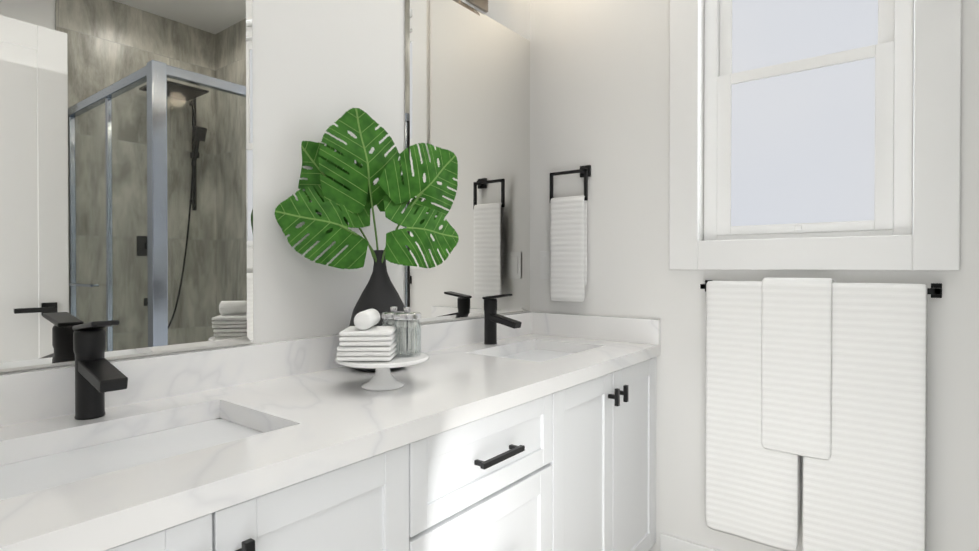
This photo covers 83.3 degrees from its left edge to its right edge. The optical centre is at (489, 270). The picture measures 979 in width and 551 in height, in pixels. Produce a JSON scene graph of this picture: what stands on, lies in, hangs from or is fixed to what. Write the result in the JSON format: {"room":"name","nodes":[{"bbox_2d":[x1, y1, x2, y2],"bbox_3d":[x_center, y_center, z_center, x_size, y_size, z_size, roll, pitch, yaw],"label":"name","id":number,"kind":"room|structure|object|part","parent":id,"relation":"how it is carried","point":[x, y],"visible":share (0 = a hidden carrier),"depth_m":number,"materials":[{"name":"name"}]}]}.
{"room":"bathroom","nodes":[
{"label":"bathroom","id":0,"kind":"room"},
{"bbox_2d":[0,0,529,373],"bbox_3d":[-0.488,-0.291,1.554,0.100,2.780,2.230,0,1,38],"label":"wall","id":1,"kind":"structure","parent":0,"point":[320,68],"depth_m":1.48,"materials":[{"name":"white paint"}]},
{"bbox_2d":[0,0,252,372],"bbox_3d":[-0.798,-0.389,1.063,0.005,1.138,0.715,0,1,38],"label":"mirror","id":2,"kind":"object","parent":1,"relation":"attached to","point":[126,163],"visible":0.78,"depth_m":1.13,"materials":[{"name":"silver metal"}]},
{"bbox_2d":[404,0,529,323],"bbox_3d":[-0.049,-0.396,2.035,0.005,1.138,0.720,0,1,38],"label":"mirror","id":3,"kind":"object","parent":1,"relation":"attached to","point":[467,84],"visible":0.84,"depth_m":2.02,"materials":[{"name":"silver metal"}]},
{"bbox_2d":[466,0,487,12],"bbox_3d":[0.009,-1.122,1.985,0.151,0.295,0.364,0,1,38],"label":"sconce","id":4,"kind":"object","parent":1,"relation":"attached to","point":[482,5],"visible":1,"depth_m":2.04,"materials":[{"name":"silver metal"}]},
{"bbox_2d":[530,0,978,550],"bbox_3d":[1.279,-0.291,1.537,2.720,2.780,0.100,0,1,38],"label":"wall","id":5,"kind":"structure","parent":0,"point":[599,86],"depth_m":1.98,"materials":[{"name":"white paint"}]},
{"bbox_2d":[540,251,549,278],"bbox_3d":[0.240,-0.024,2.271,0.070,0.115,0.007,0,1,38],"label":"electrical outlet plate","id":6,"kind":"object","parent":5,"relation":"attached to","point":[544,264],"visible":0.58,"depth_m":2.28,"materials":[{"name":"white plastic"}]},
{"bbox_2d":[550,165,590,301],"bbox_3d":[0.317,-0.147,2.182,0.166,0.533,0.052,0,1,38],"label":"towel ring","id":7,"kind":"object","parent":5,"relation":"attached to","point":[568,248],"visible":1,"depth_m":2.16,"materials":[{"name":"black"}]},
{"bbox_2d":[660,533,720,550],"bbox_3d":[0.962,1.023,1.718,0.869,0.150,0.016,0,1,38],"label":"baseboard","id":8,"kind":"structure","parent":5,"relation":"attached to","point":[669,542],"depth_m":1.94,"materials":[{"name":"white"}]},
{"bbox_2d":[704,0,913,240],"bbox_3d":[0.996,-0.698,1.769,0.583,1.188,0.062,0,1,38],"label":"window","id":9,"kind":"structure","parent":5,"relation":"in","point":[808,118],"depth_m":1.75,"materials":[{"name":"white"}]},
{"bbox_3d":[0.998,-0.667,1.771,0.423,1.040,0.031,0,1,38],"label":"glass","id":10,"kind":"part","parent":9,"relation":"part of","materials":[{"name":"grey"}]},
{"bbox_2d":[669,0,961,270],"bbox_3d":[0.952,-0.697,1.711,0.785,1.390,0.018,0,1,38],"label":"window frame","id":11,"kind":"structure","parent":5,"relation":"in","point":[932,243],"depth_m":1.57,"materials":[{"name":"white wood"}]},
{"bbox_2d":[700,277,941,550],"bbox_3d":[0.961,0.443,1.662,0.628,0.845,0.097,0,1,38],"label":"towel rail","id":12,"kind":"object","parent":5,"relation":"attached to","point":[826,378],"visible":1,"depth_m":1.61,"materials":[{"name":"black"}]},
{"bbox_2d":[912,59,913,234],"bbox_3d":[1.022,-0.698,1.802,0.685,1.290,0.009,0,1,38],"label":"backing","id":13,"kind":"object","parent":5,"relation":"attached to","point":[913,107],"depth_m":1.62,"materials":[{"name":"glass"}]},
{"bbox_3d":[0.629,1.155,0.705,2.920,0.100,2.230,0,1,38],"label":"floor","id":14,"kind":"structure","parent":0,"visible":0},
{"bbox_2d":[0,340,660,550],"bbox_3d":[-0.204,0.705,1.368,0.582,0.790,1.986,0,1,38],"label":"bathroom vanity","id":15,"kind":"object","parent":14,"relation":"on","point":[536,431],"depth_m":1.02,"materials":[{"name":"painted wood"},{"name":"marble"},{"name":"black metal"}]},
{"bbox_2d":[72,320,127,419],"bbox_3d":[-0.707,0.180,0.996,0.148,0.184,0.049,0,1,38],"label":"faucet","id":16,"kind":"object","parent":15,"relation":"on","point":[98,375],"visible":1,"depth_m":1.00,"materials":[{"name":"black metal"}]},
{"bbox_2d":[274,108,458,371],"bbox_3d":[-0.323,-0.087,1.509,0.263,0.710,0.500,0,1,38],"label":"plant","id":17,"kind":"object","parent":15,"relation":"on","point":[341,191],"visible":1,"depth_m":1.48,"materials":[{"name":"green plant"}]},
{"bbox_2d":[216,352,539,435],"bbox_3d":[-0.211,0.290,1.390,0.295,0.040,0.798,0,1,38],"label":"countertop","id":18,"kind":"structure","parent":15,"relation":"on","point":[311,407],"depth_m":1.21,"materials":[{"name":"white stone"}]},
{"bbox_2d":[335,306,428,390],"bbox_3d":[-0.252,0.177,1.283,0.216,0.186,0.222,0,1,38],"label":"cake stand","id":19,"kind":"object","parent":18,"relation":"on","point":[365,342],"visible":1,"depth_m":1.23,"materials":[{"name":"white"}]},
{"bbox_2d":[393,306,421,357],"bbox_3d":[-0.194,0.142,1.300,0.066,0.115,0.066,0,1,38],"label":"jar","id":20,"kind":"object","parent":19,"relation":"on","point":[400,332],"depth_m":1.28,"materials":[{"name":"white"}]},
{"bbox_2d":[482,294,521,344],"bbox_3d":[0.043,0.173,1.969,0.148,0.184,0.049,0,1,38],"label":"faucet","id":21,"kind":"object","parent":15,"relation":"on","point":[492,318],"visible":1,"depth_m":1.98,"materials":[{"name":"black metal"}]},
{"bbox_3d":[0.044,0.141,1.968,0.146,0.120,0.043,0,1,38],"label":"spout","id":22,"kind":"part","parent":21,"relation":"part of","materials":[{"name":"black metal"}]}
]}

